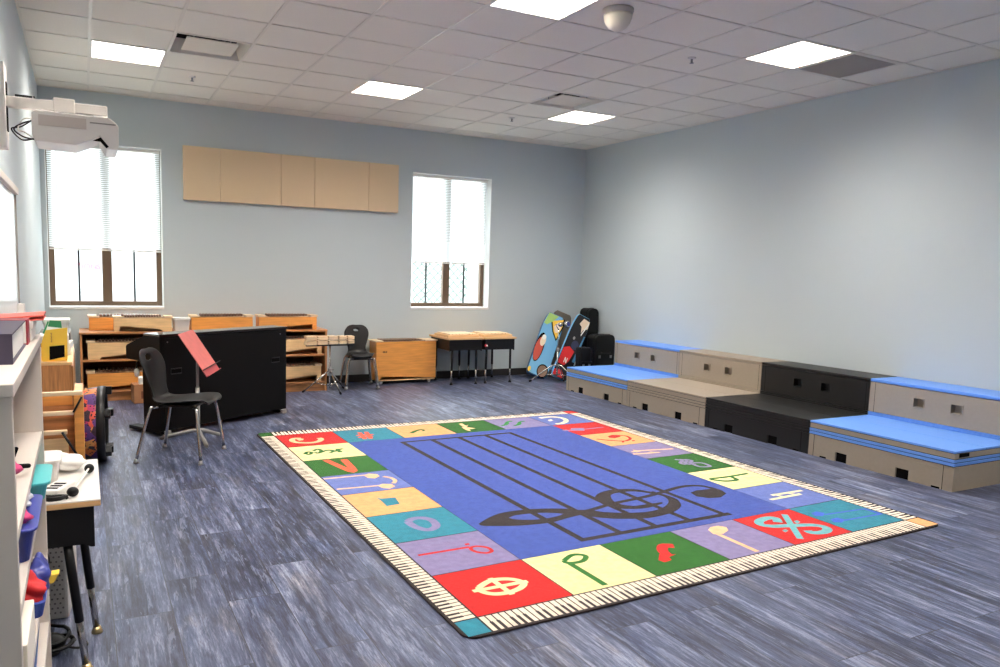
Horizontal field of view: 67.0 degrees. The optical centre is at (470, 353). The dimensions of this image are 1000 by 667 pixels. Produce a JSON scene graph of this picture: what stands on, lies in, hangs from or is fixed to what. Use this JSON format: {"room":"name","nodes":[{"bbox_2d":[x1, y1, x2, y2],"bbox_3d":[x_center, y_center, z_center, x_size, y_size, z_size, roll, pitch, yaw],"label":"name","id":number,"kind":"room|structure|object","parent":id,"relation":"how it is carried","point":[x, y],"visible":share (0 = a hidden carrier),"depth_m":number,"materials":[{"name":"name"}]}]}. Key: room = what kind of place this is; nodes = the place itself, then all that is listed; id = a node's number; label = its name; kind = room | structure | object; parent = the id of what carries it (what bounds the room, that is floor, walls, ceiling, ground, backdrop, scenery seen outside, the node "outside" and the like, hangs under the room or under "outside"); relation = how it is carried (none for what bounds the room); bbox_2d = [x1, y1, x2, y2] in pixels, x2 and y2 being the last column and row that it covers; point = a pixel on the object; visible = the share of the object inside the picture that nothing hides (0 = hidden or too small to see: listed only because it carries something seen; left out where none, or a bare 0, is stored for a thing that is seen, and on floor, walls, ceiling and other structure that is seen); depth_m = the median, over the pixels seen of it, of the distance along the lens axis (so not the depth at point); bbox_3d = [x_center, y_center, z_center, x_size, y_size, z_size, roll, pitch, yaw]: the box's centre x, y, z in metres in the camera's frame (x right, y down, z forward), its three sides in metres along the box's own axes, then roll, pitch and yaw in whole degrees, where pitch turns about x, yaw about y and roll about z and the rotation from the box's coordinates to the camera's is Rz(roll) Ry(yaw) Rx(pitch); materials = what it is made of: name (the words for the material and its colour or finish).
{"room":"music room","nodes":[
{"label":"music room","id":0,"kind":"room"},
{"bbox_2d":[0,0,44,333],"bbox_3d":[-1.894,-0.610,2.612,0.200,3.521,12.873,-2,7,-27],"label":"wall","id":1,"kind":"structure","parent":0,"point":[20,163],"depth_m":5.76,"materials":[{"name":"grey paint"}]},
{"bbox_2d":[0,169,24,313],"bbox_3d":[-2.191,-0.458,3.523,0.090,0.835,2.640,-2,7,-27],"label":"whiteboard","id":2,"kind":"object","parent":1,"relation":"attached to","point":[9,257],"visible":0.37,"depth_m":4.17,"materials":[{"name":"white"}]},
{"bbox_2d":[0,61,107,149],"bbox_3d":[-2.004,-1.151,3.579,0.510,0.380,0.140,-2,7,-27],"label":"mount","id":3,"kind":"object","parent":1,"relation":"attached to","point":[61,105],"visible":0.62,"depth_m":3.53,"materials":[{"name":"white metal"}]},
{"bbox_2d":[11,110,118,156],"bbox_3d":[-1.942,-1.055,3.620,0.450,0.148,0.304,-2,7,-27],"label":"projector","id":4,"kind":"object","parent":3,"relation":"attached to","point":[56,131],"visible":1,"depth_m":3.52,"materials":[{"name":"white plastic"}]},
{"bbox_2d":[38,114,85,128],"bbox_3d":[-1.882,-1.071,3.481,0.195,0.048,0.004,-2,7,-27],"label":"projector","id":5,"kind":"object","parent":4,"relation":"attached to","point":[45,121],"depth_m":3.48,"materials":[{"name":"beige plastic"}]},
{"bbox_2d":[37,85,585,382],"bbox_3d":[-1.530,-1.393,9.847,7.062,3.521,0.240,-2,7,-27],"label":"wall","id":6,"kind":"structure","parent":0,"point":[345,268],"depth_m":9.69,"materials":[{"name":"grey paint"}]},
{"bbox_2d":[44,145,163,308],"bbox_3d":[-4.105,-1.419,8.504,1.167,1.819,0.230,-2,7,-27],"label":"window","id":7,"kind":"structure","parent":6,"relation":"in","point":[107,303],"depth_m":8.60,"materials":[{"name":"brown metal"}]},
{"bbox_2d":[46,146,160,252],"bbox_3d":[-4.099,-1.739,8.473,1.135,1.153,0.050,-2,7,-27],"label":"blind","id":8,"kind":"object","parent":7,"relation":"attached to","point":[57,234],"visible":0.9,"depth_m":8.47,"materials":[{"name":"white plastic"}]},
{"bbox_2d":[182,145,219,201],"bbox_3d":[-3.128,-2.093,8.776,0.407,0.613,0.050,-2,7,-27],"label":"acoustic panel","id":9,"kind":"object","parent":6,"relation":"attached to","point":[201,165],"visible":1,"depth_m":8.75,"materials":[{"name":"beige fabric"}]},
{"bbox_2d":[220,148,280,205],"bbox_3d":[-2.630,-2.108,9.030,0.706,0.613,0.050,-2,7,-27],"label":"acoustic panel","id":10,"kind":"object","parent":6,"relation":"attached to","point":[246,177],"visible":1,"depth_m":9.00,"materials":[{"name":"beige fabric"}]},
{"bbox_2d":[281,154,314,207],"bbox_3d":[-2.129,-2.123,9.285,0.415,0.613,0.050,-2,7,-27],"label":"acoustic panel","id":11,"kind":"object","parent":6,"relation":"attached to","point":[297,172],"visible":1,"depth_m":9.26,"materials":[{"name":"beige fabric"}]},
{"bbox_2d":[314,157,368,210],"bbox_3d":[-1.630,-2.138,9.540,0.702,0.613,0.050,-2,7,-27],"label":"acoustic panel","id":12,"kind":"object","parent":6,"relation":"attached to","point":[339,184],"visible":1,"depth_m":9.52,"materials":[{"name":"beige fabric"}]},
{"bbox_2d":[368,162,398,212],"bbox_3d":[-1.134,-2.152,9.793,0.409,0.613,0.050,-2,7,-27],"label":"acoustic panel","id":13,"kind":"object","parent":6,"relation":"attached to","point":[383,178],"visible":1,"depth_m":9.77,"materials":[{"name":"beige fabric"}]},
{"bbox_2d":[410,172,491,309],"bbox_3d":[-0.305,-1.531,10.442,1.192,1.819,0.230,-2,7,-27],"label":"window","id":14,"kind":"structure","parent":6,"relation":"in","point":[483,270],"depth_m":10.59,"materials":[{"name":"white glass"}]},
{"bbox_2d":[412,174,487,264],"bbox_3d":[-0.299,-1.839,10.413,1.160,1.178,0.050,-2,7,-27],"label":"blind","id":15,"kind":"object","parent":14,"relation":"attached to","point":[472,252],"visible":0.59,"depth_m":10.41,"materials":[{"name":"white plastic"}]},
{"bbox_2d":[327,366,574,382],"bbox_3d":[-1.518,0.321,9.921,7.062,0.100,0.012,-2,7,-27],"label":"baseboard","id":16,"kind":"structure","parent":6,"relation":"attached to","point":[514,371],"depth_m":10.62,"materials":[{"name":"black rubber"}]},
{"bbox_2d":[18,0,999,148],"bbox_3d":[1.392,-2.355,4.063,7.262,0.196,12.633,-2,7,-27],"label":"ceiling","id":17,"kind":"structure","parent":0,"point":[684,29],"depth_m":6.38,"materials":[{"name":"tile"}]},
{"bbox_2d":[90,41,165,66],"bbox_3d":[-3.039,-2.691,6.685,0.588,0.071,0.588,-2,7,-27],"label":"ceiling light","id":18,"kind":"object","parent":17,"relation":"attached to","point":[102,50],"visible":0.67,"depth_m":6.69,"materials":[{"name":"white plastic"}]},
{"bbox_2d":[170,33,250,60],"bbox_3d":[-2.218,-2.666,6.420,0.586,0.120,0.586,-2,7,-27],"label":"ceiling vent","id":19,"kind":"object","parent":17,"relation":"in","point":[183,43],"visible":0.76,"depth_m":6.51,"materials":[{"name":"silver metal"}]},
{"bbox_2d":[351,81,421,99],"bbox_3d":[-0.867,-2.756,7.793,0.588,0.071,0.588,-2,7,-27],"label":"ceiling light","id":20,"kind":"object","parent":17,"relation":"attached to","point":[372,88],"visible":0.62,"depth_m":7.79,"materials":[{"name":"white plastic"}]},
{"bbox_2d":[15,0,999,149],"bbox_3d":[1.389,-2.255,4.074,7.062,0.006,12.433,-2,7,-27],"label":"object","id":21,"kind":"structure","parent":17,"relation":"attached to","point":[286,2],"depth_m":6.59,"materials":[{"name":"silver metal"}]},
{"bbox_2d":[489,0,598,19],"bbox_3d":[0.517,-2.424,5.098,0.588,0.071,0.588,-2,7,-27],"label":"ceiling light","id":22,"kind":"object","parent":17,"relation":"attached to","point":[552,9],"visible":0.94,"depth_m":5.23,"materials":[{"name":"white plastic"}]},
{"bbox_2d":[531,93,604,109],"bbox_3d":[1.039,-2.763,8.082,0.586,0.120,0.586,-2,7,-27],"label":"ceiling vent","id":23,"kind":"object","parent":17,"relation":"in","point":[560,100],"visible":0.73,"depth_m":8.17,"materials":[{"name":"silver metal"}]},
{"bbox_2d":[549,111,614,124],"bbox_3d":[1.304,-2.820,8.901,0.588,0.071,0.588,-2,7,-27],"label":"ceiling light","id":24,"kind":"object","parent":17,"relation":"attached to","point":[579,117],"visible":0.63,"depth_m":8.91,"materials":[{"name":"white plastic"}]},
{"bbox_2d":[602,4,633,31],"bbox_3d":[1.024,-2.321,5.256,0.215,0.147,0.215,-2,7,-27],"label":"dome camera","id":25,"kind":"object","parent":17,"relation":"attached to","point":[617,17],"visible":1,"depth_m":5.19,"materials":[{"name":"grey plastic"}]},
{"bbox_2d":[746,41,851,68],"bbox_3d":[2.689,-2.488,6.206,0.588,0.071,0.588,-2,7,-27],"label":"ceiling light","id":26,"kind":"object","parent":17,"relation":"attached to","point":[802,53],"visible":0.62,"depth_m":6.20,"materials":[{"name":"white plastic"}]},
{"bbox_2d":[795,53,898,78],"bbox_3d":[3.231,-2.498,6.483,0.586,0.063,0.586,-2,7,-27],"label":"ceiling vent","id":27,"kind":"object","parent":17,"relation":"in","point":[852,64],"visible":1,"depth_m":6.48,"materials":[{"name":"silver metal"}]},
{"bbox_2d":[50,374,999,666],"bbox_3d":[1.292,1.104,4.460,7.462,0.120,12.873,-2,7,-27],"label":"floor","id":28,"kind":"structure","parent":0,"point":[232,559],"depth_m":3.69,"materials":[{"name":"grey laminate"}]},
{"bbox_2d":[0,334,51,666],"bbox_3d":[-1.258,0.621,1.958,0.245,1.250,1.118,-2,7,-27],"label":"bookcase","id":29,"kind":"object","parent":28,"relation":"on","point":[21,404],"visible":0.85,"depth_m":1.63,"materials":[{"name":"laminate"}]},
{"bbox_2d":[0,320,25,364],"bbox_3d":[-1.237,-0.032,1.855,0.222,0.070,0.440,-2,7,-27],"label":"book","id":30,"kind":"object","parent":29,"relation":"on","point":[11,332],"visible":1,"depth_m":1.80,"materials":[{"name":"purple paper"}]},
{"bbox_2d":[0,318,29,344],"bbox_3d":[-1.362,-0.062,2.103,0.226,0.070,0.090,-2,7,-27],"label":"book","id":31,"kind":"object","parent":29,"relation":"on","point":[26,328],"visible":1,"depth_m":2.12,"materials":[{"name":"red paper"}]},
{"bbox_2d":[22,599,35,666],"bbox_3d":[-1.142,0.692,1.749,0.217,0.115,0.260,-2,7,-27],"label":"file box","id":32,"kind":"object","parent":29,"relation":"on","point":[28,614],"visible":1,"depth_m":1.78,"materials":[{"name":"white"}]},
{"bbox_2d":[19,494,42,562],"bbox_3d":[-1.178,0.439,1.869,0.201,0.086,0.316,-2,7,-27],"label":"storage bin","id":33,"kind":"object","parent":29,"relation":"on","point":[26,537],"visible":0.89,"depth_m":1.79,"materials":[{"name":"blue plastic"}]},
{"bbox_2d":[29,320,36,340],"bbox_3d":[-1.433,-0.074,2.246,0.238,0.058,0.206,-2,7,-27],"label":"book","id":34,"kind":"object","parent":29,"relation":"on","point":[32,324],"visible":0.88,"depth_m":2.23,"materials":[{"name":"white paper"}]},
{"bbox_2d":[0,311,45,320],"bbox_3d":[-1.379,-0.117,2.297,0.145,0.016,0.200,-2,7,-27],"label":"folder","id":35,"kind":"object","parent":34,"relation":"on","point":[32,316],"visible":0.9,"depth_m":2.28,"materials":[{"name":"red plastic"}]},
{"bbox_2d":[25,552,50,618],"bbox_3d":[-1.252,0.644,2.109,0.140,0.126,0.227,-2,7,-27],"label":"storage bin","id":36,"kind":"object","parent":29,"relation":"on","point":[38,584],"visible":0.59,"depth_m":2.09,"materials":[{"name":"blue plastic"}]},
{"bbox_2d":[30,464,52,498],"bbox_3d":[-1.372,0.399,2.319,0.151,0.058,0.246,-2,7,-27],"label":"storage bin","id":37,"kind":"object","parent":29,"relation":"on","point":[42,476],"visible":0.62,"depth_m":2.27,"materials":[{"name":"teal plastic"}]},
{"bbox_2d":[41,344,75,391],"bbox_3d":[-3.550,0.339,6.487,0.293,0.705,1.436,-2,7,-27],"label":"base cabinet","id":38,"kind":"object","parent":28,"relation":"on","point":[56,375],"visible":0.3,"depth_m":5.85,"materials":[{"name":"brown wood"}]},
{"bbox_2d":[41,328,67,361],"bbox_3d":[-3.260,-0.077,5.911,0.178,0.262,0.076,-3,8,-37],"label":"file","id":39,"kind":"object","parent":38,"relation":"on","point":[54,341],"visible":0.99,"depth_m":5.88,"materials":[{"name":"yellow cardboard"}]},
{"bbox_2d":[39,328,70,346],"bbox_3d":[-3.727,-0.132,6.783,0.240,0.156,0.490,-2,7,-27],"label":"storage box","id":40,"kind":"object","parent":38,"relation":"on","point":[69,329],"visible":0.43,"depth_m":6.66,"materials":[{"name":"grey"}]},
{"bbox_2d":[42,318,69,331],"bbox_3d":[-3.676,-0.258,6.698,0.216,0.115,0.256,-2,7,-27],"label":"plastic tub","id":41,"kind":"object","parent":40,"relation":"on","point":[65,322],"visible":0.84,"depth_m":6.62,"materials":[{"name":"white plastic"}]},
{"bbox_2d":[48,545,76,619],"bbox_3d":[-1.858,0.864,3.220,0.280,0.460,0.316,-1,7,-21],"label":"speaker","id":42,"kind":"object","parent":28,"relation":"on","point":[59,591],"visible":0.18,"depth_m":3.14,"materials":[{"name":"white metal"}]},
{"bbox_2d":[42,383,84,458],"bbox_3d":[-2.564,0.558,4.634,0.351,0.724,0.537,-2,7,-27],"label":"shelf unit","id":43,"kind":"object","parent":28,"relation":"on","point":[63,411],"visible":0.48,"depth_m":4.50,"materials":[{"name":"orange wood"}]},
{"bbox_2d":[51,624,88,656],"bbox_3d":[-1.610,1.103,2.894,0.220,0.070,0.235,4,7,25],"label":"cable","id":44,"kind":"object","parent":28,"relation":"on","point":[58,640],"visible":0.4,"depth_m":2.88,"materials":[{"name":"black rubber"}]},
{"bbox_2d":[46,459,102,666],"bbox_3d":[-1.645,0.810,2.907,0.400,0.648,0.620,-2,7,-27],"label":"school desk","id":45,"kind":"object","parent":28,"relation":"on","point":[70,521],"visible":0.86,"depth_m":2.70,"materials":[{"name":"white plastic"}]},
{"bbox_2d":[44,450,61,485],"bbox_3d":[-1.625,0.438,2.861,0.136,0.102,0.186,-2,7,-27],"label":"plastic tub","id":46,"kind":"object","parent":45,"relation":"on","point":[53,457],"visible":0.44,"depth_m":2.82,"materials":[{"name":"white plastic"}]},
{"bbox_2d":[46,494,68,501],"bbox_3d":[-1.460,0.505,2.651,0.084,0.020,0.047,-2,7,-27],"label":"coiled cable","id":47,"kind":"object","parent":45,"relation":"on","point":[56,497],"visible":0.77,"depth_m":2.64,"materials":[{"name":"black rubber"}]},
{"bbox_2d":[46,480,75,495],"bbox_3d":[-1.502,0.490,2.743,0.070,0.030,0.142,1,6,-3],"label":"remote control","id":48,"kind":"object","parent":45,"relation":"on","point":[59,486],"visible":0.66,"depth_m":2.73,"materials":[{"name":"white plastic"}]},
{"bbox_2d":[59,452,87,470],"bbox_3d":[-1.643,0.435,3.040,0.182,0.063,0.157,-2,7,-27],"label":"bag","id":49,"kind":"object","parent":45,"relation":"on","point":[69,462],"visible":0.58,"depth_m":3.01,"materials":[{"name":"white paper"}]},
{"bbox_2d":[66,464,93,496],"bbox_3d":[-1.472,0.474,2.856,0.040,0.038,0.356,0,7,-17],"label":"mallet","id":50,"kind":"object","parent":45,"relation":"on","point":[72,491],"visible":1,"depth_m":2.79,"materials":[{"name":"black plastic"}]},
{"bbox_2d":[83,386,113,460],"bbox_3d":[-2.810,0.520,5.656,0.226,0.561,0.561,-1,7,-23],"label":"drum","id":51,"kind":"object","parent":28,"relation":"on","point":[97,413],"visible":0.7,"depth_m":5.46,"materials":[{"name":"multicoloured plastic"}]},
{"bbox_2d":[79,327,189,400],"bbox_3d":[-3.638,0.098,8.479,1.331,0.746,0.551,-2,7,-27],"label":"bookshelf","id":52,"kind":"object","parent":28,"relation":"on","point":[123,392],"visible":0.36,"depth_m":8.31,"materials":[{"name":"brown wood"}]},
{"bbox_2d":[86,337,139,359],"bbox_3d":[-3.804,-0.065,8.226,0.684,0.214,0.230,-2,7,-27],"label":"xylophone","id":53,"kind":"object","parent":52,"relation":"on","point":[100,348],"visible":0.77,"depth_m":8.07,"materials":[{"name":"brown wood"}]},
{"bbox_2d":[86,367,142,387],"bbox_3d":[-3.800,0.263,8.280,0.744,0.219,0.250,-2,7,-27],"label":"xylophone","id":54,"kind":"object","parent":52,"relation":"on","point":[108,377],"visible":0.66,"depth_m":8.13,"materials":[{"name":"orange wood"}]},
{"bbox_2d":[87,313,158,329],"bbox_3d":[-3.852,-0.361,8.392,0.724,0.172,0.210,-2,7,-27],"label":"xylophone","id":55,"kind":"object","parent":52,"relation":"on","point":[100,322],"visible":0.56,"depth_m":8.21,"materials":[{"name":"orange wood"}]},
{"bbox_2d":[112,314,172,331],"bbox_3d":[-3.585,-0.342,8.254,0.599,0.179,0.180,-2,7,-27],"label":"xylophone","id":56,"kind":"object","parent":52,"relation":"on","point":[120,323],"visible":0.99,"depth_m":8.21,"materials":[{"name":"brown wood"}]},
{"bbox_2d":[172,317,190,330],"bbox_3d":[-3.246,-0.337,8.458,0.196,0.143,0.176,-2,7,-27],"label":"plastic tub","id":57,"kind":"object","parent":52,"relation":"on","point":[179,323],"visible":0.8,"depth_m":8.39,"materials":[{"name":"grey plastic"}]},
{"bbox_2d":[131,382,142,403],"bbox_3d":[-3.512,0.414,8.132,0.240,0.200,0.202,-3,7,-33],"label":"cardboard box","id":58,"kind":"object","parent":28,"relation":"on","point":[136,388],"visible":0.44,"depth_m":8.02,"materials":[{"name":"brown cardboard"}]},
{"bbox_2d":[133,347,226,464],"bbox_3d":[-2.249,0.378,5.848,0.542,0.835,0.548,2,6,1],"label":"chair","id":59,"kind":"object","parent":28,"relation":"on","point":[154,369],"visible":1,"depth_m":5.85,"materials":[{"name":"black plastic"}]},
{"bbox_2d":[160,330,220,447],"bbox_3d":[-2.243,0.269,6.452,0.549,0.918,0.638,5,7,30],"label":"music stand","id":60,"kind":"object","parent":28,"relation":"on","point":[203,359],"visible":0.86,"depth_m":6.37,"materials":[{"name":"red metal"}]},
{"bbox_2d":[126,325,286,435],"bbox_3d":[-2.463,0.199,7.204,0.505,0.884,1.473,5,7,32],"label":"piano","id":61,"kind":"object","parent":28,"relation":"on","point":[251,378],"visible":0.91,"depth_m":7.04,"materials":[{"name":"black wood"}]},
{"bbox_2d":[286,327,327,391],"bbox_3d":[-2.451,0.063,9.085,1.331,0.746,0.551,-2,7,-27],"label":"bookshelf","id":62,"kind":"object","parent":28,"relation":"on","point":[292,385],"visible":0.3,"depth_m":9.16,"materials":[{"name":"brown wood"}]},
{"bbox_2d":[188,313,253,329],"bbox_3d":[-2.871,-0.373,8.691,0.696,0.182,0.210,-2,7,-27],"label":"xylophone","id":63,"kind":"object","parent":62,"relation":"on","point":[207,320],"visible":0.94,"depth_m":8.60,"materials":[{"name":"orange wood"}]},
{"bbox_2d":[255,313,317,328],"bbox_3d":[-2.199,-0.390,9.011,0.704,0.182,0.210,-2,7,-27],"label":"xylophone","id":64,"kind":"object","parent":62,"relation":"on","point":[291,320],"visible":0.94,"depth_m":8.94,"materials":[{"name":"orange wood"}]},
{"bbox_2d":[286,362,321,380],"bbox_3d":[-2.179,0.215,9.107,0.724,0.219,0.250,-2,7,-27],"label":"xylophone","id":65,"kind":"object","parent":62,"relation":"on","point":[294,370],"visible":0.62,"depth_m":9.09,"materials":[{"name":"brown wood"}]},
{"bbox_2d":[286,335,321,353],"bbox_3d":[-2.143,-0.114,9.074,0.684,0.214,0.230,-2,7,-27],"label":"xylophone","id":66,"kind":"object","parent":62,"relation":"on","point":[294,343],"visible":0.42,"depth_m":9.02,"materials":[{"name":"brown wood"}]},
{"bbox_2d":[302,335,353,394],"bbox_3d":[-1.661,0.126,8.963,0.602,0.686,0.384,-4,8,-40],"label":"xylophone","id":67,"kind":"object","parent":28,"relation":"on","point":[320,340],"visible":1,"depth_m":8.95,"materials":[{"name":"beige wood"}]},
{"bbox_2d":[339,325,379,388],"bbox_3d":[-1.392,0.025,9.442,0.436,0.752,0.489,-1,7,-19],"label":"chair","id":68,"kind":"object","parent":28,"relation":"on","point":[358,349],"visible":0.95,"depth_m":9.59,"materials":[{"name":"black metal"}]},
{"bbox_2d":[368,338,437,383],"bbox_3d":[-0.901,0.086,10.015,0.888,0.579,0.274,-2,7,-29],"label":"cabinet","id":69,"kind":"object","parent":28,"relation":"on","point":[397,359],"visible":0.88,"depth_m":9.90,"materials":[{"name":"orange wood"}]},
{"bbox_2d":[429,334,483,384],"bbox_3d":[-0.201,0.066,10.163,0.520,0.622,0.620,-2,7,-27],"label":"school desk","id":70,"kind":"object","parent":28,"relation":"on","point":[475,343],"visible":0.88,"depth_m":9.91,"materials":[{"name":"laminate"}]},
{"bbox_2d":[434,331,478,337],"bbox_3d":[-0.186,-0.261,10.062,0.460,0.050,0.420,-2,7,-28],"label":"tray","id":71,"kind":"object","parent":70,"relation":"on","point":[463,334],"visible":1,"depth_m":9.92,"materials":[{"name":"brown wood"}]},
{"bbox_2d":[467,336,516,383],"bbox_3d":[0.255,0.053,10.396,0.490,0.622,0.620,-2,7,-28],"label":"school desk","id":72,"kind":"object","parent":28,"relation":"on","point":[488,343],"visible":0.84,"depth_m":10.13,"materials":[{"name":"metal"}]},
{"bbox_2d":[471,331,511,336],"bbox_3d":[0.278,-0.275,10.299,0.430,0.050,0.420,-1,7,-25],"label":"tray","id":73,"kind":"object","parent":72,"relation":"on","point":[480,333],"visible":0.92,"depth_m":10.17,"materials":[{"name":"brown wood"}]},
{"bbox_2d":[526,312,564,378],"bbox_3d":[1.081,-0.120,10.910,0.283,0.946,0.766,5,7,32],"label":"board","id":74,"kind":"object","parent":28,"relation":"on","point":[545,346],"visible":0.91,"depth_m":10.86,"materials":[{"name":"blue"}]},
{"bbox_2d":[533,337,542,359],"bbox_3d":[0.972,-0.081,10.826,0.083,0.320,0.235,6,8,35],"label":"print","id":75,"kind":"object","parent":74,"relation":"attached to","point":[538,346],"depth_m":10.82,"materials":[{"name":"red"}]},
{"bbox_2d":[544,313,558,323],"bbox_3d":[1.176,-0.522,11.051,0.252,0.170,0.068,-2,7,-27],"label":"print","id":76,"kind":"object","parent":74,"relation":"attached to","point":[551,318],"depth_m":11.04,"materials":[{"name":"green paper"}]},
{"bbox_2d":[553,320,563,337],"bbox_3d":[1.289,-0.357,11.025,0.199,0.273,0.129,-2,7,-27],"label":"print","id":77,"kind":"object","parent":74,"relation":"attached to","point":[555,331],"depth_m":11.01},
{"bbox_2d":[529,321,569,381],"bbox_3d":[1.167,-0.035,10.332,0.699,0.858,0.242,3,6,11],"label":"cymbal stand","id":78,"kind":"object","parent":28,"relation":"on","point":[567,323],"visible":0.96,"depth_m":10.28,"materials":[{"name":"silver metal"}]},
{"bbox_2d":[548,310,570,376],"bbox_3d":[1.237,-0.151,11.093,0.252,0.969,0.657,6,7,33],"label":"board","id":79,"kind":"object","parent":28,"relation":"on","point":[566,317],"visible":0.16,"depth_m":11.15,"materials":[{"name":"brown"}]},
{"bbox_2d":[551,314,589,380],"bbox_3d":[1.411,-0.089,10.635,0.685,0.940,0.180,-4,9,-44],"label":"board","id":80,"kind":"object","parent":28,"relation":"on","point":[577,332],"visible":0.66,"depth_m":10.62,"materials":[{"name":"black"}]},
{"bbox_2d":[558,346,573,364],"bbox_3d":[1.329,0.024,10.566,0.270,0.259,0.066,-2,7,-27],"label":"print","id":81,"kind":"object","parent":80,"relation":"attached to","point":[566,354],"depth_m":10.57,"materials":[{"name":"red fabric"}]},
{"bbox_2d":[572,337,584,362],"bbox_3d":[1.520,-0.059,10.627,0.252,0.364,0.020,-4,8,-41],"label":"print","id":82,"kind":"object","parent":80,"relation":"attached to","point":[576,341],"depth_m":10.63,"materials":[{"name":"black"}]},
{"bbox_2d":[580,319,589,332],"bbox_3d":[1.624,-0.396,10.727,0.160,0.203,0.049,-2,7,-27],"label":"print","id":83,"kind":"object","parent":80,"relation":"attached to","point":[584,323],"depth_m":10.72,"materials":[{"name":"beige"}]},
{"bbox_2d":[575,347,591,366],"bbox_3d":[1.543,0.156,10.294,0.172,0.507,0.192,-2,7,-27],"label":"instrument case","id":84,"kind":"object","parent":28,"relation":"on","point":[583,354],"visible":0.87,"depth_m":10.24,"materials":[{"name":"black plastic"}]},
{"bbox_2d":[580,308,598,346],"bbox_3d":[1.729,-0.174,11.044,0.182,1.008,0.282,-2,7,-27],"label":"instrument case","id":85,"kind":"object","parent":84,"relation":"on","point":[592,314],"visible":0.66,"depth_m":10.93,"materials":[{"name":"black plastic"}]},
{"bbox_2d":[257,411,937,638],"bbox_3d":[0.539,0.888,5.640,3.389,0.011,4.132,-2,7,-27],"label":"rug","id":86,"kind":"object","parent":28,"relation":"on","point":[505,523],"visible":1,"depth_m":4.74,"materials":[{"name":"multicoloured carpet"}]},
{"bbox_2d":[587,334,614,365],"bbox_3d":[1.844,0.045,10.667,0.333,0.662,0.262,-2,7,-27],"label":"instrument case","id":87,"kind":"object","parent":28,"relation":"on","point":[601,345],"visible":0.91,"depth_m":10.57,"materials":[{"name":"black fabric"}]},
{"bbox_2d":[566,365,677,404],"bbox_3d":[2.022,0.365,9.461,1.145,0.298,1.219,-2,7,-27],"label":"choir riser","id":88,"kind":"object","parent":28,"relation":"on","point":[605,382],"visible":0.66,"depth_m":9.20,"materials":[{"name":"blue plastic"}]},
{"bbox_2d":[614,340,699,376],"bbox_3d":[2.366,0.042,9.598,0.390,0.329,1.219,-2,7,-27],"label":"choir riser","id":89,"kind":"object","parent":88,"relation":"on","point":[661,358],"visible":0.88,"depth_m":9.47,"materials":[{"name":"blue plastic"}]},
{"bbox_2d":[626,377,759,425],"bbox_3d":[2.579,0.498,8.376,1.145,0.298,1.224,-2,7,-27],"label":"choir riser","id":90,"kind":"object","parent":28,"relation":"on","point":[683,399],"visible":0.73,"depth_m":8.11,"materials":[{"name":"beige plastic"}]},
{"bbox_2d":[678,349,783,392],"bbox_3d":[2.924,0.176,8.513,0.390,0.329,1.224,-2,7,-27],"label":"choir riser","id":91,"kind":"object","parent":90,"relation":"on","point":[732,370],"visible":0.88,"depth_m":8.38,"materials":[{"name":"beige plastic"}]},
{"bbox_2d":[704,393,868,453],"bbox_3d":[3.137,0.632,7.291,1.145,0.298,1.219,-2,7,-27],"label":"choir riser","id":92,"kind":"object","parent":28,"relation":"on","point":[778,421],"visible":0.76,"depth_m":7.02,"materials":[{"name":"grey plastic"}]},
{"bbox_2d":[760,361,896,413],"bbox_3d":[3.481,0.309,7.428,0.390,0.329,1.219,-2,7,-27],"label":"choir riser","id":93,"kind":"object","parent":92,"relation":"on","point":[845,389],"visible":0.94,"depth_m":7.29,"materials":[{"name":"grey plastic"}]},
{"bbox_2d":[808,415,999,491],"bbox_3d":[3.696,0.764,6.202,1.146,0.301,1.230,-2,7,-27],"label":"choir riser","id":94,"kind":"object","parent":28,"relation":"on","point":[947,460],"visible":0.91,"depth_m":5.82,"materials":[{"name":"blue plastic"}]},
{"bbox_2d":[868,377,999,439],"bbox_3d":[4.038,0.443,6.345,0.390,0.329,1.219,-2,7,-27],"label":"choir riser","id":95,"kind":"object","parent":94,"relation":"on","point":[958,408],"visible":1,"depth_m":6.28,"materials":[{"name":"blue wood"}]},
{"bbox_2d":[579,59,999,390],"bbox_3d":[4.573,-0.801,5.911,0.200,3.521,12.873,-2,7,-27],"label":"wall","id":96,"kind":"structure","parent":0,"point":[857,230],"depth_m":7.64,"materials":[{"name":"grey paint"}]},
{"label":"outside","id":97,"kind":"structure","parent":0,"visible":0},
{"bbox_3d":[-7.230,-0.800,24.288,34.000,0.100,30.307,-2,7,-27],"label":"pavement","id":98,"kind":"object","parent":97,"visible":0},
{"bbox_2d":[54,241,102,289],"bbox_3d":[-7.997,-1.802,15.409,0.851,0.976,0.060,-2,7,-27],"label":"window pane","id":99,"kind":"object","parent":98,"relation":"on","point":[66,269],"depth_m":15.39,"materials":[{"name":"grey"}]},
{"bbox_2d":[111,243,138,300],"bbox_3d":[-7.230,-1.718,15.813,0.510,1.189,0.060,-2,7,-27],"label":"window pane","id":100,"kind":"object","parent":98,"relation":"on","point":[122,261],"depth_m":15.78,"materials":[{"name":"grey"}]},
{"bbox_2d":[411,234,472,306],"bbox_3d":[-1.250,-1.403,16.074,2.820,2.400,0.100,-2,7,-27],"label":"lattice fence","id":101,"kind":"object","parent":98,"relation":"on","point":[468,286],"visible":0.15,"depth_m":16.35,"materials":[{"name":"grey plastic"}]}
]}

